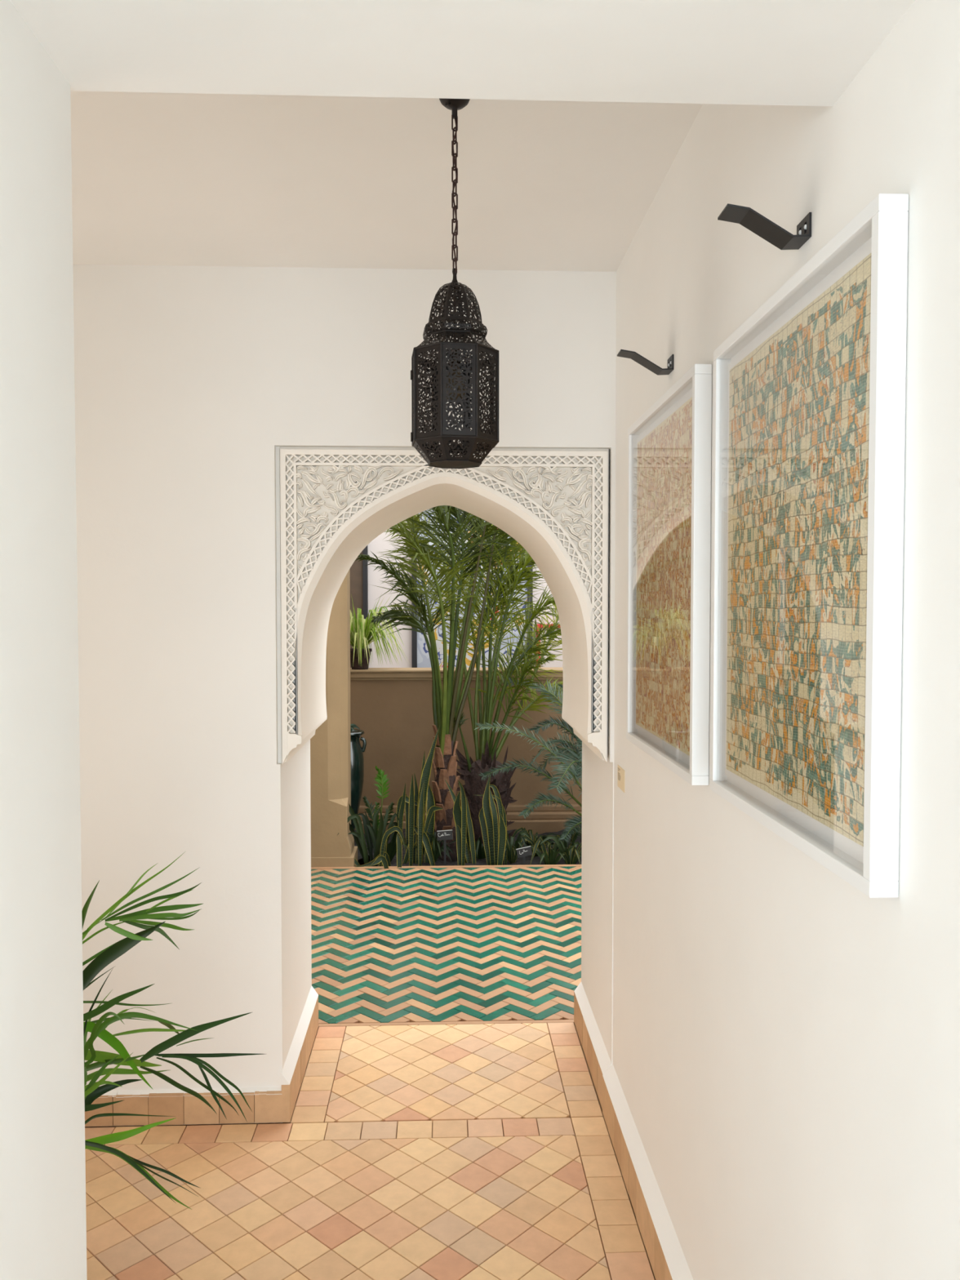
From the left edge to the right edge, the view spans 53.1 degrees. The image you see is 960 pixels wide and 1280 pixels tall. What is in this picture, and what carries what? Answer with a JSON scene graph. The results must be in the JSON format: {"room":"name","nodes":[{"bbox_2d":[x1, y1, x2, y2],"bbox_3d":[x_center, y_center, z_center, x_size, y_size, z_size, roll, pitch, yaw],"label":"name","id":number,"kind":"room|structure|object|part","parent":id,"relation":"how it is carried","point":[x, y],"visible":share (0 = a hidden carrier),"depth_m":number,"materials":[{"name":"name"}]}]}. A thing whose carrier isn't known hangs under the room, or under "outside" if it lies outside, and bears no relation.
{"room":"hallway","nodes":[
{"label":"hallway","id":0,"kind":"room"},
{"bbox_2d":[0,0,87,1279],"bbox_3d":[-0.563,0.185,0.196,0.160,2.918,2.122,0,2,-2],"label":"wall","id":1,"kind":"structure","parent":0,"point":[43,1218],"depth_m":1.12,"materials":[{"name":"white paint"}]},
{"bbox_2d":[310,568,357,866],"bbox_3d":[-1.035,-0.863,5.818,0.545,4.760,0.282,0,2,-2],"label":"wall pillar","id":2,"kind":"structure","parent":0,"point":[331,744],"depth_m":5.77,"materials":[{"name":"paint"}]},
{"bbox_2d":[72,264,616,1126],"bbox_3d":[-0.839,-1.105,3.139,3.670,5.300,0.673,0,2,-2],"label":"wall","id":3,"kind":"structure","parent":0,"point":[191,382],"depth_m":2.86,"materials":[{"name":"white paint"}]},
{"bbox_2d":[281,986,318,1121],"bbox_3d":[-0.598,1.368,3.230,0.026,0.152,0.672,0,2,-2],"label":"baseboard","id":4,"kind":"structure","parent":3,"relation":"attached to","point":[294,1068],"depth_m":3.15,"materials":[{"name":"paint"}]},
{"bbox_2d":[280,446,608,764],"bbox_3d":[-0.117,-0.116,3.216,0.994,0.961,0.642,0,2,-2],"label":"trim","id":5,"kind":"structure","parent":3,"relation":"attached to","point":[335,501],"depth_m":2.91,"materials":[{"name":"paint"}]},
{"bbox_2d":[357,856,369,865],"bbox_3d":[-0.192,1.530,7.571,4.800,0.140,3.565,0,2,-2],"label":"floor","id":6,"kind":"structure","parent":0,"point":[360,861],"depth_m":6.49,"materials":[{"name":"black soil"}]},
{"bbox_2d":[84,864,655,1279],"bbox_3d":[-0.791,1.614,1.092,6.500,0.202,9.335,0,2,-2],"label":"floor","id":7,"kind":"structure","parent":0,"point":[517,1198],"depth_m":2.82,"materials":[{"name":"tile"}]},
{"bbox_2d":[81,852,263,1208],"bbox_3d":[-0.873,0.955,2.085,0.791,1.047,0.445,0,2,-2],"label":"potted palm","id":8,"kind":"object","parent":7,"relation":"on","point":[103,958],"visible":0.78,"depth_m":2.11,"materials":[{"name":"plant"}]},
{"bbox_2d":[70,90,702,271],"bbox_3d":[-1.065,-1.168,1.889,3.120,0.200,1.888,0,2,-2],"label":"ceiling","id":9,"kind":"structure","parent":0,"point":[158,178],"depth_m":2.27,"materials":[{"name":"white paint"}]},
{"bbox_2d":[410,98,499,468],"bbox_3d":[-0.050,-0.704,1.877,0.171,0.726,0.170,0,2,-2],"label":"hanging lantern","id":10,"kind":"object","parent":9,"relation":"hanging from","point":[451,382],"visible":1,"depth_m":1.83,"materials":[{"name":"black metal"}]},
{"bbox_3d":[-0.129,-0.472,1.875,0.001,0.172,0.067,0,2,-7],"label":"panel","id":11,"kind":"part","parent":10,"relation":"part of","materials":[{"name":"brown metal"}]},
{"bbox_3d":[-0.114,-0.365,1.880,0.031,0.040,0.067,0,2,-7],"label":"panel","id":12,"kind":"part","parent":10,"relation":"part of","materials":[{"name":"brown metal"}]},
{"bbox_3d":[-0.106,-0.600,1.873,0.008,0.024,0.051,0,2,-7],"label":"ring panel","id":13,"kind":"part","parent":10,"relation":"part of","materials":[{"name":"brown metal"}]},
{"bbox_3d":[-0.113,-0.474,1.934,0.001,0.172,0.067,1,2,38],"label":"panel","id":14,"kind":"part","parent":10,"relation":"part of","materials":[{"name":"brown metal"}]},
{"bbox_3d":[-0.101,-0.367,1.928,0.031,0.040,0.067,1,2,38],"label":"panel","id":15,"kind":"part","parent":10,"relation":"part of","materials":[{"name":"brown metal"}]},
{"bbox_3d":[-0.099,-0.470,1.821,0.051,0.172,0.043,0,2,-2],"label":"panel","id":16,"kind":"part","parent":10,"relation":"part of","materials":[{"name":"brown metal"}]},
{"bbox_3d":[-0.103,-0.576,1.923,0.025,0.030,0.067,1,2,38],"label":"shoulder panel","id":17,"kind":"part","parent":10,"relation":"part of","materials":[{"name":"brown metal"}]},
{"bbox_3d":[-0.094,-0.364,1.833,0.062,0.040,0.059,0,2,-2],"label":"panel","id":18,"kind":"part","parent":10,"relation":"part of","materials":[{"name":"brown metal"}]},
{"bbox_3d":[-0.095,-0.573,1.824,0.059,0.030,0.055,0,2,-2],"label":"shoulder panel","id":19,"kind":"part","parent":10,"relation":"part of","materials":[{"name":"brown metal"}]},
{"bbox_3d":[-0.094,-0.602,1.916,0.008,0.024,0.051,1,2,38],"label":"ring panel","id":20,"kind":"part","parent":10,"relation":"part of","materials":[{"name":"brown metal"}]},
{"bbox_3d":[-0.084,-0.599,1.836,0.051,0.024,0.008,1,2,38],"label":"ring panel","id":21,"kind":"part","parent":10,"relation":"part of","materials":[{"name":"brown metal"}]},
{"bbox_3d":[-0.073,-0.655,1.897,0.042,0.082,0.043,1,2,38],"label":"dome panel","id":22,"kind":"part","parent":10,"relation":"part of","materials":[{"name":"brown metal"}]},
{"bbox_3d":[-0.068,-0.654,1.855,0.043,0.082,0.042,1,2,38],"label":"dome panel","id":23,"kind":"part","parent":10,"relation":"part of","materials":[{"name":"brown metal"}]},
{"bbox_3d":[-0.059,-0.475,1.965,0.067,0.172,0.001,0,2,-7],"label":"panel","id":24,"kind":"part","parent":10,"relation":"part of","materials":[{"name":"brown metal"}]},
{"bbox_3d":[-0.057,-0.368,1.953,0.067,0.040,0.031,0,2,-7],"label":"panel","id":25,"kind":"part","parent":10,"relation":"part of","materials":[{"name":"brown metal"}]},
{"bbox_3d":[-0.058,-0.577,1.949,0.067,0.030,0.025,0,2,-7],"label":"shoulder panel","id":26,"kind":"part","parent":10,"relation":"part of","materials":[{"name":"brown metal"}]},
{"bbox_3d":[-0.056,-0.602,1.937,0.051,0.024,0.008,0,2,-7],"label":"ring panel","id":27,"kind":"part","parent":10,"relation":"part of","materials":[{"name":"brown metal"}]},
{"bbox_3d":[-0.055,-0.656,1.910,0.042,0.082,0.044,0,2,-2],"label":"dome panel","id":28,"kind":"part","parent":10,"relation":"part of","materials":[{"name":"brown metal"}]},
{"bbox_3d":[-0.049,-0.872,1.872,0.010,0.301,0.011,0,2,-2],"label":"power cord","id":29,"kind":"part","parent":10,"relation":"part of","materials":[{"name":"metal"}]},
{"bbox_2d":[448,287,461,366],"bbox_3d":[-0.049,-0.612,1.880,0.024,0.158,0.023,0,2,-2],"label":"socket","id":30,"kind":"object","parent":10,"relation":"attached to","point":[458,362],"depth_m":1.88,"materials":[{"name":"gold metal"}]},
{"bbox_3d":[-0.049,-0.344,1.889,0.099,0.004,0.099,0,2,-7],"label":"plate","id":31,"kind":"part","parent":10,"relation":"part of","materials":[{"name":"brown metal"}]},
{"bbox_3d":[-0.049,-0.502,1.884,0.048,0.071,0.047,0,2,-2],"label":"light bulb","id":32,"kind":"part","parent":10,"relation":"part of","materials":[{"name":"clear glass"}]},
{"bbox_3d":[-0.044,-0.653,1.848,0.042,0.082,0.044,0,2,-2],"label":"dome panel","id":33,"kind":"part","parent":10,"relation":"part of","materials":[{"name":"brown metal"}]},
{"bbox_3d":[-0.042,-0.599,1.824,0.051,0.024,0.008,0,2,-7],"label":"ring panel","id":34,"kind":"part","parent":10,"relation":"part of","materials":[{"name":"brown metal"}]},
{"bbox_3d":[-0.039,-0.470,1.805,0.067,0.172,0.001,0,2,-7],"label":"panel","id":35,"kind":"part","parent":10,"relation":"part of","materials":[{"name":"brown metal"}]},
{"bbox_3d":[-0.041,-0.572,1.814,0.067,0.030,0.025,0,2,-7],"label":"shoulder panel","id":36,"kind":"part","parent":10,"relation":"part of","materials":[{"name":"brown metal"}]},
{"bbox_3d":[-0.041,-0.364,1.824,0.067,0.040,0.031,0,2,-7],"label":"panel","id":37,"kind":"part","parent":10,"relation":"part of","materials":[{"name":"brown metal"}]},
{"bbox_3d":[-0.031,-0.655,1.903,0.043,0.082,0.042,1,2,38],"label":"dome panel","id":38,"kind":"part","parent":10,"relation":"part of","materials":[{"name":"brown metal"}]},
{"bbox_3d":[-0.025,-0.654,1.860,0.042,0.082,0.043,1,2,38],"label":"dome panel","id":39,"kind":"part","parent":10,"relation":"part of","materials":[{"name":"brown metal"}]},
{"bbox_3d":[-0.018,-0.655,1.885,0.044,0.082,0.042,0,2,-2],"label":"dome panel","id":40,"kind":"part","parent":10,"relation":"part of","materials":[{"name":"brown metal"}]},
{"bbox_3d":[-0.014,-0.602,1.926,0.051,0.024,0.008,1,2,38],"label":"ring panel","id":41,"kind":"part","parent":10,"relation":"part of","materials":[{"name":"brown metal"}]},
{"bbox_3d":[-0.008,-0.576,1.935,0.067,0.030,0.025,1,2,38],"label":"shoulder panel","id":42,"kind":"part","parent":10,"relation":"part of","materials":[{"name":"brown metal"}]},
{"bbox_3d":[-0.004,-0.599,1.846,0.008,0.024,0.051,1,2,38],"label":"ring panel","id":43,"kind":"part","parent":10,"relation":"part of","materials":[{"name":"brown metal"}]},
{"bbox_3d":[0.000,-0.475,1.948,0.067,0.172,0.001,1,2,38],"label":"panel","id":44,"kind":"part","parent":10,"relation":"part of","materials":[{"name":"brown metal"}]},
{"bbox_3d":[-0.009,-0.367,1.940,0.067,0.040,0.031,1,2,38],"label":"panel","id":45,"kind":"part","parent":10,"relation":"part of","materials":[{"name":"brown metal"}]},
{"bbox_3d":[0.004,-0.573,1.840,0.025,0.030,0.067,1,2,38],"label":"shoulder panel","id":46,"kind":"part","parent":10,"relation":"part of","materials":[{"name":"brown metal"}]},
{"bbox_3d":[0.007,-0.364,1.844,0.059,0.040,0.062,0,2,-2],"label":"panel","id":47,"kind":"part","parent":10,"relation":"part of","materials":[{"name":"brown metal"}]},
{"bbox_3d":[0.014,-0.471,1.836,0.043,0.172,0.051,0,2,-2],"label":"panel","id":48,"kind":"part","parent":10,"relation":"part of","materials":[{"name":"brown metal"}]},
{"bbox_3d":[0.030,-0.473,1.895,0.001,0.172,0.067,0,2,-7],"label":"panel","id":49,"kind":"part","parent":10,"relation":"part of","materials":[{"name":"brown metal"}]},
{"bbox_2d":[9,0,915,106],"bbox_3d":[-0.041,-0.840,0.188,1.205,0.330,2.134,0,2,-2],"label":"ceiling","id":50,"kind":"structure","parent":0,"point":[759,52],"depth_m":1.14,"materials":[{"name":"white paint"}]},
{"bbox_2d":[368,521,559,667],"bbox_3d":[-0.257,-1.274,9.160,4.800,5.360,0.200,0,2,-2],"label":"wall","id":51,"kind":"structure","parent":0,"point":[378,544],"depth_m":9.07,"materials":[{"name":"paint"}]},
{"bbox_2d":[350,544,368,667],"bbox_3d":[-1.452,0.111,9.024,0.797,2.600,0.069,0,2,-2],"label":"window","id":52,"kind":"structure","parent":51,"relation":"in","point":[358,570],"depth_m":9.01,"materials":[{"name":"grey glass"}]},
{"bbox_3d":[-1.474,0.131,9.038,0.755,2.560,0.039,0,2,-2],"label":"door","id":53,"kind":"part","parent":52,"relation":"part of","materials":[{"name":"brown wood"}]},
{"bbox_3d":[-1.452,0.111,9.024,0.797,2.600,0.069,0,2,-2],"label":"door frame","id":54,"kind":"part","parent":52,"relation":"part of","materials":[{"name":"black paint"}]},
{"bbox_2d":[411,626,431,667],"bbox_3d":[-0.554,0.068,9.062,0.176,0.376,0.059,0,2,-2],"label":"painting","id":55,"kind":"object","parent":51,"relation":"attached to","point":[420,655],"depth_m":9.06,"materials":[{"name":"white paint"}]},
{"bbox_2d":[411,558,435,592],"bbox_3d":[-0.533,-0.605,9.041,0.214,0.313,0.059,0,2,-2],"label":"painting","id":56,"kind":"object","parent":51,"relation":"attached to","point":[425,571],"depth_m":9.04,"materials":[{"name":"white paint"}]},
{"bbox_2d":[416,508,435,527],"bbox_3d":[-0.505,-1.143,9.024,0.175,0.167,0.059,0,2,-2],"label":"painting","id":57,"kind":"object","parent":51,"relation":"attached to","point":[423,517],"depth_m":9.02,"materials":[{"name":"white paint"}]},
{"bbox_2d":[417,587,448,620],"bbox_3d":[-0.445,-0.338,9.053,0.283,0.299,0.059,0,2,-2],"label":"painting","id":58,"kind":"object","parent":51,"relation":"attached to","point":[433,610],"depth_m":9.06,"materials":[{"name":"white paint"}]},
{"bbox_2d":[433,609,449,667],"bbox_3d":[-0.362,-0.012,9.067,0.146,0.538,0.059,0,2,-2],"label":"painting","id":59,"kind":"object","parent":51,"relation":"attached to","point":[439,644],"depth_m":9.07,"materials":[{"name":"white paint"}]},
{"bbox_2d":[454,622,462,667],"bbox_3d":[-0.205,0.049,9.075,0.062,0.415,0.059,0,2,-2],"label":"painting","id":60,"kind":"object","parent":51,"relation":"attached to","point":[457,649],"depth_m":9.08,"materials":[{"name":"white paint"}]},
{"bbox_2d":[465,639,474,667],"bbox_3d":[-0.097,0.126,9.082,0.077,0.262,0.059,0,2,-2],"label":"painting","id":61,"kind":"object","parent":51,"relation":"attached to","point":[468,657],"depth_m":9.08,"materials":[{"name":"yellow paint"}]},
{"bbox_2d":[469,588,486,637],"bbox_3d":[-0.020,-0.254,9.072,0.154,0.453,0.059,0,2,-2],"label":"painting","id":62,"kind":"object","parent":51,"relation":"attached to","point":[475,615],"depth_m":9.07,"materials":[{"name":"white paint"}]},
{"bbox_2d":[477,626,500,667],"bbox_3d":[0.083,0.068,9.087,0.208,0.377,0.059,0,2,-2],"label":"painting","id":63,"kind":"object","parent":51,"relation":"attached to","point":[486,649],"depth_m":9.09,"materials":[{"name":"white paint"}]},
{"bbox_2d":[493,562,533,667],"bbox_3d":[0.315,-0.235,9.086,0.362,0.984,0.059,0,2,-2],"label":"painting","id":64,"kind":"object","parent":51,"relation":"attached to","point":[515,632],"depth_m":9.09,"materials":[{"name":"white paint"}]},
{"bbox_2d":[535,623,562,666],"bbox_3d":[0.882,0.148,9.116,0.700,0.600,0.069,0,2,-2],"label":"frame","id":65,"kind":"object","parent":51,"relation":"attached to","point":[554,663],"visible":0.09,"depth_m":9.10,"materials":[{"name":"white paint"}]},
{"bbox_2d":[350,666,582,835],"bbox_3d":[-0.172,0.846,7.040,4.800,1.264,0.420,0,2,-2],"label":"wall","id":66,"kind":"structure","parent":0,"point":[393,707],"depth_m":6.96,"materials":[{"name":"paint"}]},
{"bbox_2d":[350,593,406,669],"bbox_3d":[-0.866,-0.067,7.041,0.704,0.559,0.475,0,2,-2],"label":"spider plant","id":67,"kind":"object","parent":66,"relation":"on","point":[361,628],"visible":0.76,"depth_m":6.97,"materials":[{"name":"green plant"}]},
{"bbox_3d":[-0.878,0.138,7.030,0.176,0.150,0.176,0,2,-2],"label":"pot","id":68,"kind":"part","parent":67,"relation":"part of","materials":[{"name":"black ceramic"}]},
{"bbox_3d":[-0.174,0.220,7.072,4.800,0.016,0.315,0,2,-2],"label":"coping moulding","id":69,"kind":"part","parent":66,"relation":"part of","materials":[{"name":"paint"}]},
{"bbox_3d":[-0.175,0.277,7.089,4.800,0.018,0.285,0,2,-2],"label":"coping moulding","id":70,"kind":"part","parent":66,"relation":"part of","materials":[{"name":"paint"}]},
{"bbox_2d":[354,828,582,866],"bbox_3d":[-0.143,1.384,6.315,4.780,0.067,1.060,0,2,-2],"label":"soil","id":71,"kind":"object","parent":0,"point":[536,860],"visible":0.05,"depth_m":6.09,"materials":[{"name":"black soil"}]},
{"bbox_2d":[350,724,366,841],"bbox_3d":[-0.898,0.964,6.505,0.236,0.802,0.236,2,3,43],"label":"urn","id":72,"kind":"object","parent":71,"relation":"on","point":[357,751],"visible":0.38,"depth_m":6.44,"materials":[{"name":"green ceramic"}]},
{"bbox_3d":[-0.790,0.706,6.501,0.044,0.105,0.024,0,2,-2],"label":"handle","id":73,"kind":"part","parent":72,"relation":"part of","materials":[{"name":"green ceramic"}]},
{"bbox_2d":[337,803,399,866],"bbox_3d":[-0.671,1.154,5.883,0.415,0.529,0.150,0,2,-12],"label":"plant","id":74,"kind":"object","parent":71,"relation":"on","point":[371,833],"visible":0.73,"depth_m":5.89,"materials":[{"name":"green plant"}]},
{"bbox_2d":[362,765,394,833],"bbox_3d":[-0.632,1.090,6.013,0.202,0.624,0.104,0,2,-2],"label":"plant","id":75,"kind":"object","parent":71,"relation":"on","point":[381,779],"visible":0.59,"depth_m":6.00,"materials":[{"name":"green plant"}]},
{"bbox_3d":[-0.682,1.189,6.020,0.106,0.427,0.072,-1,2,-16],"label":"stem","id":76,"kind":"part","parent":75,"relation":"part of","materials":[{"name":"green plant"}]},
{"bbox_3d":[-0.640,1.207,6.016,0.111,0.390,0.041,-1,2,-18],"label":"stem","id":77,"kind":"part","parent":75,"relation":"part of","materials":[{"name":"green plant"}]},
{"bbox_3d":[-0.611,1.091,5.999,0.106,0.623,0.050,-1,2,-23],"label":"stem","id":78,"kind":"part","parent":75,"relation":"part of","materials":[{"name":"green plant"}]},
{"bbox_3d":[-0.580,1.208,6.027,0.102,0.387,0.063,0,2,4],"label":"stem","id":79,"kind":"part","parent":75,"relation":"part of","materials":[{"name":"green plant"}]},
{"bbox_2d":[354,826,404,868],"bbox_3d":[-0.722,1.273,5.753,0.544,0.301,0.160,0,2,-2],"label":"snake plant","id":80,"kind":"object","parent":71,"relation":"on","point":[383,859],"visible":0.79,"depth_m":5.78,"materials":[{"name":"green plant"}]},
{"bbox_2d":[364,831,408,861],"bbox_3d":[-0.584,1.300,6.057,0.332,0.206,0.233,0,2,-2],"label":"plant","id":81,"kind":"object","parent":71,"relation":"on","point":[391,849],"visible":0.34,"depth_m":6.06,"materials":[{"name":"green plant"}]},
{"bbox_2d":[396,725,442,866],"bbox_3d":[-0.375,0.972,5.964,0.293,0.888,0.193,0,2,-2],"label":"snake plant","id":82,"kind":"object","parent":71,"relation":"on","point":[417,833],"visible":0.97,"depth_m":5.97,"materials":[{"name":"green plant"}]},
{"bbox_2d":[401,831,454,863],"bbox_3d":[-0.322,1.300,6.045,0.338,0.206,0.266,0,2,-2],"label":"plant","id":83,"kind":"object","parent":71,"relation":"on","point":[436,852],"visible":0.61,"depth_m":6.01,"materials":[{"name":"green plant"}]},
{"bbox_2d":[436,829,453,866],"bbox_3d":[-0.215,1.289,5.905,0.099,0.252,0.020,0,2,-2],"label":"sign","id":84,"kind":"object","parent":71,"relation":"on","point":[447,834],"visible":0.99,"depth_m":5.89,"materials":[{"name":"black stone"}]},
{"bbox_3d":[-0.215,1.197,5.899,0.099,0.066,0.008,0,2,-2],"label":"plate","id":85,"kind":"part","parent":84,"relation":"part of","materials":[{"name":"black plastic"}]},
{"bbox_2d":[354,505,545,862],"bbox_3d":[-0.078,0.148,6.128,1.394,2.519,1.506,0,2,-2],"label":"palm tree","id":86,"kind":"object","parent":71,"relation":"on","point":[447,700],"visible":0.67,"depth_m":6.03,"materials":[{"name":"green plant"}]},
{"bbox_2d":[444,777,475,865],"bbox_3d":[-0.111,1.128,5.957,0.147,0.575,0.218,-1,2,-24],"label":"snake plant","id":87,"kind":"object","parent":71,"relation":"on","point":[462,818],"visible":0.95,"depth_m":5.94,"materials":[{"name":"green plant"}]},
{"bbox_2d":[448,835,510,859],"bbox_3d":[-0.003,1.301,6.063,0.400,0.202,0.229,0,2,-2],"label":"plant","id":88,"kind":"object","parent":71,"relation":"on","point":[480,853],"visible":0.42,"depth_m":6.04,"materials":[{"name":"green plant"}]},
{"bbox_2d":[416,512,563,851],"bbox_3d":[0.148,0.209,6.463,1.244,2.420,1.171,0,2,-2],"label":"palm tree","id":89,"kind":"object","parent":71,"relation":"on","point":[486,756],"visible":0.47,"depth_m":6.33,"materials":[{"name":"green plant"}]},
{"bbox_2d":[478,777,506,865],"bbox_3d":[0.066,1.125,5.909,0.211,0.582,0.179,0,2,-2],"label":"snake plant","id":90,"kind":"object","parent":71,"relation":"on","point":[496,838],"visible":0.95,"depth_m":5.92,"materials":[{"name":"green plant"}]},
{"bbox_2d":[504,831,533,863],"bbox_3d":[0.192,1.301,6.016,0.276,0.204,0.283,1,2,30],"label":"plant","id":91,"kind":"object","parent":71,"relation":"on","point":[512,855],"visible":0.72,"depth_m":5.99,"materials":[{"name":"green plant"}]},
{"bbox_2d":[515,845,532,863],"bbox_3d":[0.271,1.337,5.886,0.101,0.157,0.020,0,2,-2],"label":"sign","id":92,"kind":"object","parent":71,"relation":"on","point":[524,851],"visible":0.98,"depth_m":5.88,"materials":[{"name":"black stone"}]},
{"bbox_3d":[0.271,1.296,5.881,0.101,0.074,0.008,0,2,-2],"label":"plate","id":93,"kind":"part","parent":92,"relation":"part of","materials":[{"name":"black stone"}]},
{"bbox_2d":[474,677,582,842],"bbox_3d":[0.606,0.825,6.167,1.299,1.162,0.832,0,2,-2],"label":"sago palm","id":94,"kind":"object","parent":71,"relation":"on","point":[576,770],"visible":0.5,"depth_m":6.09,"materials":[{"name":"green plant"}]},
{"bbox_2d":[509,826,557,856],"bbox_3d":[0.376,1.299,6.157,0.321,0.200,0.243,-1,2,-25],"label":"plant","id":95,"kind":"object","parent":71,"relation":"on","point":[533,838],"visible":0.42,"depth_m":6.15,"materials":[{"name":"green plant"}]},
{"bbox_2d":[527,835,573,864],"bbox_3d":[0.434,1.307,5.926,0.316,0.201,0.249,0,2,-2],"label":"plant","id":96,"kind":"object","parent":71,"relation":"on","point":[551,859],"visible":0.79,"depth_m":5.91,"materials":[{"name":"green plant"}]},
{"bbox_2d":[539,835,582,864],"bbox_3d":[0.561,1.302,5.915,0.344,0.210,0.244,1,2,21],"label":"plant","id":97,"kind":"object","parent":71,"relation":"on","point":[569,857],"visible":0.65,"depth_m":5.89,"materials":[{"name":"green plant"}]},
{"bbox_2d":[545,827,582,848],"bbox_3d":[0.540,1.298,6.122,0.297,0.204,0.298,0,2,-2],"label":"plant","id":98,"kind":"object","parent":71,"relation":"on","point":[575,835],"visible":0.28,"depth_m":6.11,"materials":[{"name":"green plant"}]},
{"bbox_2d":[612,0,959,1279],"bbox_3d":[0.655,0.138,1.051,0.350,2.955,3.740,0,2,-2],"label":"wall","id":99,"kind":"structure","parent":0,"point":[786,1060],"depth_m":1.37,"materials":[{"name":"white paint"}]},
{"bbox_2d":[617,764,625,792],"bbox_3d":[0.411,0.404,2.801,0.002,0.064,0.108,0,2,-2],"label":"light switch","id":100,"kind":"object","parent":99,"relation":"attached to","point":[621,772],"visible":1,"depth_m":2.79,"materials":[{"name":"beige plastic"}]},
{"bbox_2d":[573,982,693,1279],"bbox_3d":[0.427,1.407,2.036,0.032,0.152,3.140,0,2,-2],"label":"baseboard","id":101,"kind":"structure","parent":99,"relation":"attached to","point":[668,1261],"depth_m":2.54,"materials":[{"name":"paint"}]},
{"bbox_2d":[617,349,673,375],"bbox_3d":[0.375,-0.630,2.182,0.120,0.045,0.049,0,2,-2],"label":"wall bracket","id":102,"kind":"object","parent":99,"relation":"attached to","point":[634,356],"visible":1,"depth_m":2.18,"materials":[{"name":"black metal"}]},
{"bbox_3d":[0.433,-0.626,2.184,0.003,0.034,0.049,0,2,-2],"label":"fixing plate","id":103,"kind":"part","parent":102,"relation":"part of","materials":[{"name":"black metal"}]},
{"bbox_2d":[626,364,711,785],"bbox_3d":[0.417,-0.135,2.199,0.034,0.816,0.672,0,2,-2],"label":"framed picture","id":104,"kind":"object","parent":99,"relation":"attached to","point":[668,526],"visible":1,"depth_m":2.10,"materials":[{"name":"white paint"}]},
{"bbox_2d":[635,396,692,755],"bbox_3d":[0.417,-0.135,2.199,0.001,0.726,0.582,0,2,-2],"label":"artwork","id":105,"kind":"object","parent":104,"relation":"on","point":[664,451],"depth_m":2.17},
{"bbox_3d":[0.417,0.263,2.212,0.034,0.019,0.672,0,2,-2],"label":"frame rail","id":106,"kind":"part","parent":104,"relation":"part of","materials":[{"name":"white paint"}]},
{"bbox_3d":[0.417,-0.533,2.185,0.034,0.019,0.672,0,2,-2],"label":"frame rail","id":107,"kind":"part","parent":104,"relation":"part of","materials":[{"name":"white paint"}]},
{"bbox_2d":[717,203,811,249],"bbox_3d":[0.406,-0.590,1.375,0.120,0.045,0.049,0,2,-2],"label":"wall bracket","id":108,"kind":"object","parent":99,"relation":"attached to","point":[745,216],"visible":1,"depth_m":1.37,"materials":[{"name":"black metal"}]},
{"bbox_3d":[0.464,-0.586,1.377,0.003,0.034,0.049,0,2,-2],"label":"fixing plate","id":109,"kind":"part","parent":108,"relation":"part of","materials":[{"name":"black metal"}]},
{"bbox_2d":[710,193,908,897],"bbox_3d":[0.448,-0.112,1.409,0.034,0.791,0.656,0,2,-2],"label":"framed picture","id":110,"kind":"object","parent":99,"relation":"attached to","point":[809,406],"visible":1,"depth_m":1.28,"materials":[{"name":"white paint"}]},
{"bbox_2d":[726,252,871,846],"bbox_3d":[0.448,-0.112,1.409,0.001,0.701,0.566,0,2,-2],"label":"artwork","id":111,"kind":"object","parent":110,"relation":"on","point":[798,425],"depth_m":1.34},
{"bbox_3d":[0.448,0.274,1.422,0.034,0.019,0.656,0,2,-2],"label":"frame rail","id":112,"kind":"part","parent":110,"relation":"part of","materials":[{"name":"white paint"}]},
{"bbox_3d":[0.448,-0.498,1.397,0.034,0.019,0.656,0,2,-2],"label":"frame rail","id":113,"kind":"part","parent":110,"relation":"part of","materials":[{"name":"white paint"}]}
]}

